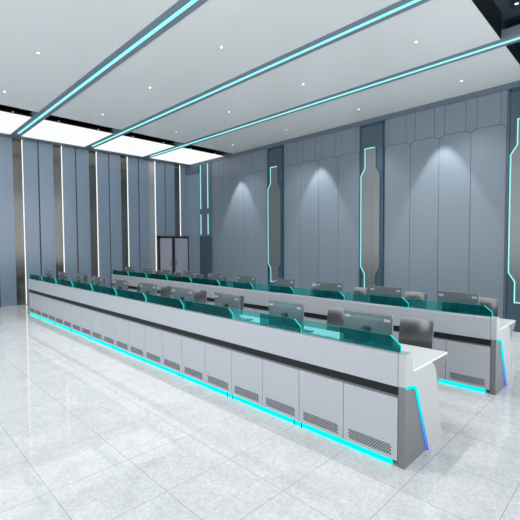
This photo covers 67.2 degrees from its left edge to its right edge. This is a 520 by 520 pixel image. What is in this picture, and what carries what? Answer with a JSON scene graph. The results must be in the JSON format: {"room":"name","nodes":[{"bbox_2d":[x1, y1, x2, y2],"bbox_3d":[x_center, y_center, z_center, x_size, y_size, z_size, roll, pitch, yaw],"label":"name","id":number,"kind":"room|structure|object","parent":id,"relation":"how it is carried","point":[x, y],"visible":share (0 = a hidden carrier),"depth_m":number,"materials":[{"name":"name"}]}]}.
{"room":"control room","nodes":[
{"label":"control room","id":0,"kind":"room"},
{"bbox_2d":[0,136,186,306],"bbox_3d":[-7.362,-1.262,11.388,12.750,5.200,0.230,-3,3,-45],"label":"wall","id":1,"kind":"structure","parent":0,"point":[43,216],"depth_m":12.68,"materials":[{"name":"grey"}]},
{"bbox_2d":[21,140,26,303],"bbox_3d":[-6.997,-1.117,11.610,0.013,4.850,0.040,-3,3,-45],"label":"wall light line","id":2,"kind":"object","parent":1,"relation":"attached to","point":[21,140],"visible":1,"depth_m":11.60,"materials":[{"name":"white plastic"}]},
{"bbox_2d":[61,146,64,271],"bbox_3d":[-6.226,-1.152,12.380,0.013,4.850,0.040,-3,3,-45],"label":"wall light line","id":3,"kind":"object","parent":1,"relation":"attached to","point":[61,146],"visible":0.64,"depth_m":12.36,"materials":[{"name":"white plastic"}]},
{"bbox_2d":[0,133,189,165],"bbox_3d":[-7.279,-3.636,11.057,12.550,0.230,0.300,-3,3,-45],"label":"trim","id":4,"kind":"structure","parent":1,"relation":"attached to","point":[1,134],"depth_m":12.62,"materials":[{"name":"blue"}]},
{"bbox_2d":[96,152,98,276],"bbox_3d":[-5.455,-1.186,13.149,0.013,4.850,0.040,-3,3,-45],"label":"wall light line","id":5,"kind":"object","parent":1,"relation":"attached to","point":[96,152],"visible":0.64,"depth_m":13.12,"materials":[{"name":"white plastic"}]},
{"bbox_2d":[127,158,129,266],"bbox_3d":[-4.684,-1.221,13.919,0.013,4.850,0.040,-3,3,-45],"label":"wall light line","id":6,"kind":"object","parent":1,"relation":"attached to","point":[127,158],"visible":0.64,"depth_m":13.89,"materials":[{"name":"white plastic"}]},
{"bbox_2d":[154,161,156,270],"bbox_3d":[-3.913,-1.255,14.689,0.013,4.850,0.040,-3,3,-45],"label":"wall light line","id":7,"kind":"object","parent":1,"relation":"attached to","point":[154,161],"visible":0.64,"depth_m":14.67,"materials":[{"name":"white plastic"}]},
{"bbox_2d":[156,236,188,276],"bbox_3d":[-3.355,0.123,15.194,1.385,2.090,0.120,-3,3,-45],"label":"door","id":8,"kind":"structure","parent":1,"relation":"in","point":[172,251],"depth_m":15.14,"materials":[{"name":"black"}]},
{"bbox_2d":[179,165,180,235],"bbox_3d":[-3.147,-2.329,15.417,0.013,2.770,0.040,-3,3,-45],"label":"wall light line","id":9,"kind":"object","parent":1,"relation":"attached to","point":[179,165],"visible":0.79,"depth_m":15.42,"materials":[{"name":"white plastic"}]},
{"bbox_2d":[0,304,519,519],"bbox_3d":[-1.633,1.582,5.777,12.750,0.100,16.400,-3,3,-45],"label":"floor","id":10,"kind":"structure","parent":0,"point":[90,429],"depth_m":3.26,"materials":[{"name":"tile"}]},
{"bbox_2d":[84,275,88,283],"bbox_3d":[-4.631,0.889,9.977,0.545,0.984,0.502,-2,3,-43],"label":"office chair","id":11,"kind":"object","parent":10,"relation":"on","point":[86,277],"visible":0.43,"depth_m":10.07,"materials":[{"name":"grey"}]},
{"bbox_2d":[160,285,171,297],"bbox_3d":[-1.901,0.983,7.247,0.545,0.984,0.502,-2,3,-44],"label":"office chair","id":12,"kind":"object","parent":10,"relation":"on","point":[166,290],"visible":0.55,"depth_m":7.38,"materials":[{"name":"grey"}]},
{"bbox_2d":[194,290,206,303],"bbox_3d":[-1.145,1.009,6.491,0.545,0.984,0.502,-2,3,-43],"label":"office chair","id":13,"kind":"object","parent":10,"relation":"on","point":[200,296],"visible":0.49,"depth_m":6.61,"materials":[{"name":"grey"}]},
{"bbox_2d":[28,274,447,469],"bbox_3d":[-2.125,0.979,6.870,0.895,1.024,10.080,-3,3,-45],"label":"control console","id":14,"kind":"object","parent":10,"relation":"on","point":[374,394],"visible":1,"depth_m":3.93,"materials":[{"name":"grey metal"}]},
{"bbox_2d":[45,270,52,277],"bbox_3d":[-5.455,0.449,10.121,0.514,0.362,0.190,2,3,44],"label":"monitor","id":15,"kind":"object","parent":14,"relation":"on","point":[48,273],"visible":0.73,"depth_m":10.08,"materials":[{"name":"grey plastic"}]},
{"bbox_2d":[59,272,67,279],"bbox_3d":[-4.737,0.473,9.404,0.514,0.362,0.190,2,3,43],"label":"monitor","id":16,"kind":"object","parent":14,"relation":"on","point":[62,275],"visible":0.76,"depth_m":9.35,"materials":[{"name":"grey plastic"}]},
{"bbox_2d":[74,274,83,282],"bbox_3d":[-4.020,0.498,8.686,0.190,0.362,0.514,-2,3,-44],"label":"monitor","id":17,"kind":"object","parent":14,"relation":"on","point":[78,277],"visible":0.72,"depth_m":8.63,"materials":[{"name":"grey plastic"}]},
{"bbox_2d":[92,276,103,285],"bbox_3d":[-3.302,0.522,7.969,0.190,0.362,0.514,-2,3,-43],"label":"monitor","id":18,"kind":"object","parent":14,"relation":"on","point":[98,281],"visible":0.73,"depth_m":7.92,"materials":[{"name":"grey plastic"}]},
{"bbox_2d":[104,336,113,343],"bbox_3d":[-2.608,1.381,6.752,0.002,0.080,0.393,-3,3,-45],"label":"vent","id":19,"kind":"object","parent":14,"relation":"attached to","point":[107,339],"depth_m":6.75,"materials":[{"name":"grey metal"}]},
{"bbox_2d":[114,279,127,292],"bbox_3d":[-2.585,0.547,7.251,0.514,0.362,0.190,2,3,45],"label":"monitor","id":20,"kind":"object","parent":14,"relation":"on","point":[118,284],"visible":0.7,"depth_m":7.21,"materials":[{"name":"grey plastic"}]},
{"bbox_2d":[117,341,127,349],"bbox_3d":[-2.257,1.393,6.401,0.002,0.080,0.393,-3,3,-45],"label":"vent","id":21,"kind":"object","parent":14,"relation":"attached to","point":[122,345],"depth_m":6.39,"materials":[{"name":"grey metal"}]},
{"bbox_2d":[131,346,142,355],"bbox_3d":[-1.906,1.405,6.050,0.002,0.080,0.393,-3,3,-45],"label":"vent","id":22,"kind":"object","parent":14,"relation":"attached to","point":[135,350],"depth_m":6.04,"materials":[{"name":"grey metal"}]},
{"bbox_2d":[140,282,156,296],"bbox_3d":[-1.867,0.571,6.534,0.514,0.362,0.190,2,3,44],"label":"monitor","id":23,"kind":"object","parent":14,"relation":"on","point":[146,288],"visible":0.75,"depth_m":6.50,"materials":[{"name":"grey plastic"}]},
{"bbox_2d":[146,352,159,361],"bbox_3d":[-1.555,1.417,5.699,0.002,0.080,0.393,-3,3,-45],"label":"vent","id":24,"kind":"object","parent":14,"relation":"attached to","point":[150,356],"depth_m":5.71,"materials":[{"name":"grey metal"}]},
{"bbox_2d":[164,359,179,370],"bbox_3d":[-1.204,1.429,5.348,0.002,0.080,0.393,-3,3,-45],"label":"vent","id":25,"kind":"object","parent":14,"relation":"attached to","point":[174,365],"depth_m":5.34,"materials":[{"name":"grey metal"}]},
{"bbox_2d":[172,287,193,303],"bbox_3d":[-1.150,0.596,5.816,0.514,0.362,0.190,2,3,43],"label":"monitor","id":26,"kind":"object","parent":14,"relation":"on","point":[183,294],"visible":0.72,"depth_m":5.78,"materials":[{"name":"grey plastic"}]},
{"bbox_2d":[184,366,202,379],"bbox_3d":[-0.853,1.441,4.997,0.002,0.080,0.393,-3,3,-45],"label":"vent","id":27,"kind":"object","parent":14,"relation":"attached to","point":[197,374],"depth_m":4.99,"materials":[{"name":"grey metal"}]},
{"bbox_2d":[30,312,392,463],"bbox_3d":[-2.425,1.482,6.587,0.022,0.040,9.830,-3,3,-45],"label":"light","id":28,"kind":"object","parent":14,"relation":"attached to","point":[362,448],"depth_m":4.32,"materials":[{"name":"teal plastic"}]},
{"bbox_2d":[207,375,228,389],"bbox_3d":[-0.502,1.453,4.646,0.002,0.080,0.393,-3,3,-45],"label":"vent","id":29,"kind":"object","parent":14,"relation":"attached to","point":[215,381],"depth_m":4.64,"materials":[{"name":"grey metal"}]},
{"bbox_2d":[214,292,239,316],"bbox_3d":[-0.432,0.621,5.099,0.190,0.362,0.514,-2,3,-43],"label":"monitor","id":30,"kind":"object","parent":14,"relation":"on","point":[232,301],"visible":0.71,"depth_m":5.04,"materials":[{"name":"grey plastic"}]},
{"bbox_2d":[234,385,258,401],"bbox_3d":[-0.151,1.465,4.295,0.002,0.080,0.393,-3,3,-45],"label":"vent","id":31,"kind":"object","parent":14,"relation":"attached to","point":[246,393],"depth_m":4.29,"materials":[{"name":"grey metal"}]},
{"bbox_2d":[92,287,446,370],"bbox_3d":[-2.076,0.746,6.911,0.719,0.015,10.050,-3,3,-45],"label":"countertop","id":32,"kind":"structure","parent":14,"relation":"on","point":[421,356],"depth_m":3.63,"materials":[{"name":"white"}]},
{"bbox_2d":[266,398,294,415],"bbox_3d":[0.200,1.477,3.944,0.002,0.080,0.393,-3,3,-45],"label":"vent","id":33,"kind":"object","parent":14,"relation":"attached to","point":[282,407],"depth_m":3.94,"materials":[{"name":"grey metal"}]},
{"bbox_2d":[268,299,303,328],"bbox_3d":[0.285,0.645,4.381,0.190,0.362,0.514,-3,3,-44],"label":"monitor","id":34,"kind":"object","parent":14,"relation":"on","point":[293,310],"visible":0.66,"depth_m":4.34,"materials":[{"name":"grey plastic"}]},
{"bbox_2d":[303,412,337,433],"bbox_3d":[0.551,1.489,3.593,0.002,0.080,0.393,-3,3,-45],"label":"vent","id":35,"kind":"object","parent":14,"relation":"attached to","point":[318,421],"depth_m":3.58,"materials":[{"name":"grey metal"}]},
{"bbox_2d":[343,309,393,335],"bbox_3d":[1.002,0.669,3.664,0.190,0.362,0.514,-2,3,-44],"label":"monitor","id":36,"kind":"object","parent":14,"relation":"on","point":[360,320],"visible":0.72,"depth_m":3.63,"materials":[{"name":"grey plastic"}]},
{"bbox_2d":[348,429,390,454],"bbox_3d":[0.902,1.501,3.242,0.002,0.080,0.393,-3,3,-45],"label":"vent","id":37,"kind":"object","parent":14,"relation":"attached to","point":[367,440],"depth_m":3.23,"materials":[{"name":"grey metal"}]},
{"bbox_2d":[406,386,428,449],"bbox_3d":[1.280,1.296,3.172,0.428,0.647,0.022,-3,3,-45],"label":"light","id":38,"kind":"object","parent":14,"relation":"attached to","point":[417,397],"depth_m":3.18,"materials":[{"name":"blue plastic"}]},
{"bbox_2d":[233,294,244,314],"bbox_3d":[-0.502,1.031,5.846,0.502,0.984,0.545,2,3,43],"label":"office chair","id":39,"kind":"object","parent":10,"relation":"on","point":[242,297],"visible":0.21,"depth_m":5.85,"materials":[{"name":"grey"}]},
{"bbox_2d":[111,270,514,394],"bbox_3d":[-0.533,0.912,8.346,0.895,1.024,10.080,-3,3,-45],"label":"control console","id":40,"kind":"object","parent":10,"relation":"on","point":[476,342],"visible":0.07,"depth_m":4.94,"materials":[{"name":"grey metal"}]},
{"bbox_2d":[125,266,133,272],"bbox_3d":[-3.863,0.382,11.597,0.514,0.362,0.190,2,3,43],"label":"monitor","id":41,"kind":"object","parent":40,"relation":"on","point":[131,269],"visible":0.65,"depth_m":11.58,"materials":[{"name":"grey plastic"}]},
{"bbox_2d":[142,268,151,274],"bbox_3d":[-3.146,0.406,10.880,0.514,0.362,0.190,2,3,43],"label":"monitor","id":42,"kind":"object","parent":40,"relation":"on","point":[144,270],"visible":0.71,"depth_m":10.84,"materials":[{"name":"grey plastic"}]},
{"bbox_2d":[161,269,171,277],"bbox_3d":[-2.428,0.431,10.162,0.514,0.362,0.190,2,3,45],"label":"monitor","id":43,"kind":"object","parent":40,"relation":"on","point":[163,271],"visible":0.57,"depth_m":10.14,"materials":[{"name":"grey plastic"}]},
{"bbox_2d":[182,271,195,279],"bbox_3d":[-1.711,0.456,9.444,0.514,0.362,0.190,2,3,43],"label":"monitor","id":44,"kind":"object","parent":40,"relation":"on","point":[190,274],"visible":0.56,"depth_m":9.41,"materials":[{"name":"grey plastic"}]},
{"bbox_2d":[208,273,222,282],"bbox_3d":[-0.993,0.480,8.727,0.190,0.362,0.514,-3,3,-45],"label":"monitor","id":45,"kind":"object","parent":40,"relation":"on","point":[215,276],"visible":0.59,"depth_m":8.70,"materials":[{"name":"grey plastic"}]},
{"bbox_2d":[238,275,255,288],"bbox_3d":[-0.276,0.505,8.009,0.190,0.362,0.514,-3,3,-45],"label":"monitor","id":46,"kind":"object","parent":40,"relation":"on","point":[247,279],"visible":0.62,"depth_m":7.95,"materials":[{"name":"grey plastic"}]},
{"bbox_2d":[273,278,294,293],"bbox_3d":[0.442,0.529,7.292,0.514,0.362,0.190,2,3,45],"label":"monitor","id":47,"kind":"object","parent":40,"relation":"on","point":[276,281],"visible":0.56,"depth_m":7.25,"materials":[{"name":"grey plastic"}]},
{"bbox_2d":[316,281,342,293],"bbox_3d":[1.159,0.554,6.574,0.514,0.362,0.190,2,3,43],"label":"monitor","id":48,"kind":"object","parent":40,"relation":"on","point":[331,286],"visible":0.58,"depth_m":6.54,"materials":[{"name":"grey plastic"}]},
{"bbox_2d":[370,285,402,296],"bbox_3d":[1.877,0.578,5.857,0.514,0.362,0.190,2,3,44],"label":"monitor","id":49,"kind":"object","parent":40,"relation":"on","point":[374,290],"visible":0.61,"depth_m":5.83,"materials":[{"name":"grey plastic"}]},
{"bbox_2d":[437,291,479,309],"bbox_3d":[2.594,0.603,5.139,0.190,0.362,0.514,-2,3,-44],"label":"monitor","id":50,"kind":"object","parent":40,"relation":"on","point":[446,296],"visible":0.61,"depth_m":5.13,"materials":[{"name":"grey plastic"}]},
{"bbox_2d":[438,379,485,392],"bbox_3d":[-0.834,1.415,8.063,0.022,0.040,9.830,-3,3,-45],"label":"light","id":51,"kind":"object","parent":40,"relation":"attached to","point":[448,381],"depth_m":4.74,"materials":[{"name":"teal plastic"}]},
{"bbox_2d":[450,372,484,385],"bbox_3d":[2.493,1.434,4.718,0.002,0.080,0.393,-3,3,-45],"label":"vent","id":52,"kind":"object","parent":40,"relation":"attached to","point":[459,377],"depth_m":4.71,"materials":[{"name":"grey metal"}]},
{"bbox_2d":[496,339,506,385],"bbox_3d":[2.872,1.229,4.648,0.428,0.647,0.022,-3,3,-45],"label":"light","id":53,"kind":"object","parent":40,"relation":"attached to","point":[501,344],"depth_m":4.65,"materials":[{"name":"blue plastic"}]},
{"bbox_2d":[499,318,514,329],"bbox_3d":[-0.484,0.679,8.387,0.719,0.015,10.050,-3,3,-45],"label":"countertop","id":54,"kind":"structure","parent":40,"relation":"on","point":[503,322],"depth_m":4.94,"materials":[{"name":"white"}]},
{"bbox_2d":[311,284,315,295],"bbox_3d":[0.996,0.961,7.416,0.502,0.984,0.545,2,3,44],"label":"office chair","id":55,"kind":"object","parent":10,"relation":"on","point":[313,286],"visible":0.08,"depth_m":7.61,"materials":[{"name":"grey"}]},
{"bbox_2d":[327,307,343,331],"bbox_3d":[0.805,1.075,4.541,0.545,0.984,0.502,-2,3,-43],"label":"office chair","id":56,"kind":"object","parent":10,"relation":"on","point":[335,316],"visible":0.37,"depth_m":4.69,"materials":[{"name":"grey"}]},
{"bbox_2d":[353,287,369,301],"bbox_3d":[1.653,0.983,6.761,0.545,0.984,0.502,-2,3,-43],"label":"office chair","id":57,"kind":"object","parent":10,"relation":"on","point":[363,296],"visible":0.45,"depth_m":6.88,"materials":[{"name":"grey"}]},
{"bbox_2d":[399,317,433,348],"bbox_3d":[1.447,1.097,3.899,0.545,0.984,0.502,-2,3,-43],"label":"office chair","id":58,"kind":"object","parent":10,"relation":"on","point":[418,332],"visible":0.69,"depth_m":4.00,"materials":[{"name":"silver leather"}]},
{"bbox_2d":[405,291,427,308],"bbox_3d":[2.327,1.006,6.084,0.502,0.984,0.545,2,3,43],"label":"office chair","id":59,"kind":"object","parent":10,"relation":"on","point":[416,302],"visible":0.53,"depth_m":6.19,"materials":[{"name":"grey"}]},
{"bbox_2d":[479,297,498,316],"bbox_3d":[3.010,1.030,5.402,0.502,0.984,0.545,2,3,44],"label":"office chair","id":60,"kind":"object","parent":10,"relation":"on","point":[492,304],"visible":0.27,"depth_m":5.45,"materials":[{"name":"grey"}]},
{"bbox_2d":[0,0,519,153],"bbox_3d":[-1.660,-3.509,5.435,12.550,0.300,16.200,-3,3,-45],"label":"ceiling","id":61,"kind":"structure","parent":0,"point":[71,38],"depth_m":6.72,"materials":[{"name":"white paint"}]},
{"bbox_2d":[0,109,31,133],"bbox_3d":[-8.598,-3.448,8.054,6.426,0.054,2.070,-3,3,-45],"label":"ceiling panel","id":62,"kind":"object","parent":61,"relation":"attached to","point":[9,123],"visible":1,"depth_m":9.83,"materials":[{"name":"white plastic"}]},
{"bbox_2d":[22,118,112,146],"bbox_3d":[-5.509,-3.586,11.138,1.781,0.054,2.070,-3,3,-45],"label":"ceiling panel","id":63,"kind":"object","parent":61,"relation":"attached to","point":[47,129],"visible":0.89,"depth_m":10.99,"materials":[{"name":"white plastic"}]},
{"bbox_2d":[10,0,207,135],"bbox_3d":[-1.348,-3.420,5.530,0.258,0.148,15.890,-3,3,-45],"label":"ceiling light strip","id":64,"kind":"object","parent":61,"relation":"attached to","point":[180,9],"visible":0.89,"depth_m":6.48,"materials":[{"name":"blue paint"}]},
{"bbox_2d":[94,134,174,156],"bbox_3d":[-4.066,-3.651,12.579,1.771,0.054,2.070,-3,3,-45],"label":"ceiling panel","id":65,"kind":"object","parent":61,"relation":"attached to","point":[138,146],"visible":0.89,"depth_m":12.46,"materials":[{"name":"white plastic"}]},
{"bbox_2d":[151,147,223,164],"bbox_3d":[-2.636,-3.715,14.007,1.746,0.054,2.070,-3,3,-45],"label":"ceiling panel","id":66,"kind":"object","parent":61,"relation":"attached to","point":[184,155],"visible":0.93,"depth_m":13.91,"materials":[{"name":"white plastic"}]},
{"bbox_2d":[85,0,430,148],"bbox_3d":[0.098,-3.485,6.974,0.258,0.148,15.890,-3,3,-45],"label":"ceiling light strip","id":67,"kind":"object","parent":61,"relation":"attached to","point":[401,6],"visible":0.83,"depth_m":6.64,"materials":[{"name":"blue paint"}]},
{"bbox_2d":[143,24,519,157],"bbox_3d":[1.538,-3.549,8.411,0.258,0.148,15.890,-3,3,-45],"label":"ceiling light strip","id":68,"kind":"object","parent":61,"relation":"attached to","point":[511,35],"visible":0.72,"depth_m":7.60,"materials":[{"name":"blue paint"}]},
{"bbox_2d":[185,90,509,318],"bbox_3d":[1.675,-1.301,11.179,0.260,5.200,12.900,-3,3,-45],"label":"wall","id":69,"kind":"structure","parent":0,"point":[446,167],"depth_m":9.46,"materials":[{"name":"blue"}]},
{"bbox_2d":[200,163,212,278],"bbox_3d":[-2.038,-1.208,14.754,0.070,4.770,0.700,-3,3,-45],"label":"column","id":70,"kind":"structure","parent":69,"relation":"attached to","point":[206,259],"depth_m":14.71,"materials":[{"name":"blue"}]},
{"bbox_2d":[267,145,283,290],"bbox_3d":[0.484,-1.121,12.215,0.092,4.770,0.640,-3,3,-45],"label":"pilaster","id":71,"kind":"object","parent":69,"relation":"attached to","point":[275,154],"visible":0.84,"depth_m":12.15,"materials":[{"name":"metal"}]},
{"bbox_2d":[190,80,519,166],"bbox_3d":[1.462,-3.542,11.171,0.030,0.120,11.900,-3,3,-45],"label":"trim","id":72,"kind":"structure","parent":69,"relation":"attached to","point":[508,86],"depth_m":9.59,"materials":[{"name":"blue"}]},
{"bbox_2d":[360,120,384,287],"bbox_3d":[2.817,-1.041,9.882,0.092,4.770,0.640,-3,3,-45],"label":"pilaster","id":73,"kind":"object","parent":69,"relation":"attached to","point":[372,135],"visible":0.73,"depth_m":9.82,"materials":[{"name":"metal"}]},
{"bbox_2d":[506,87,519,331],"bbox_3d":[5.150,-0.961,7.549,0.092,4.770,0.640,-3,3,-45],"label":"pilaster","id":74,"kind":"object","parent":69,"relation":"attached to","point":[513,219],"visible":0.94,"depth_m":7.68,"materials":[{"name":"metal"}]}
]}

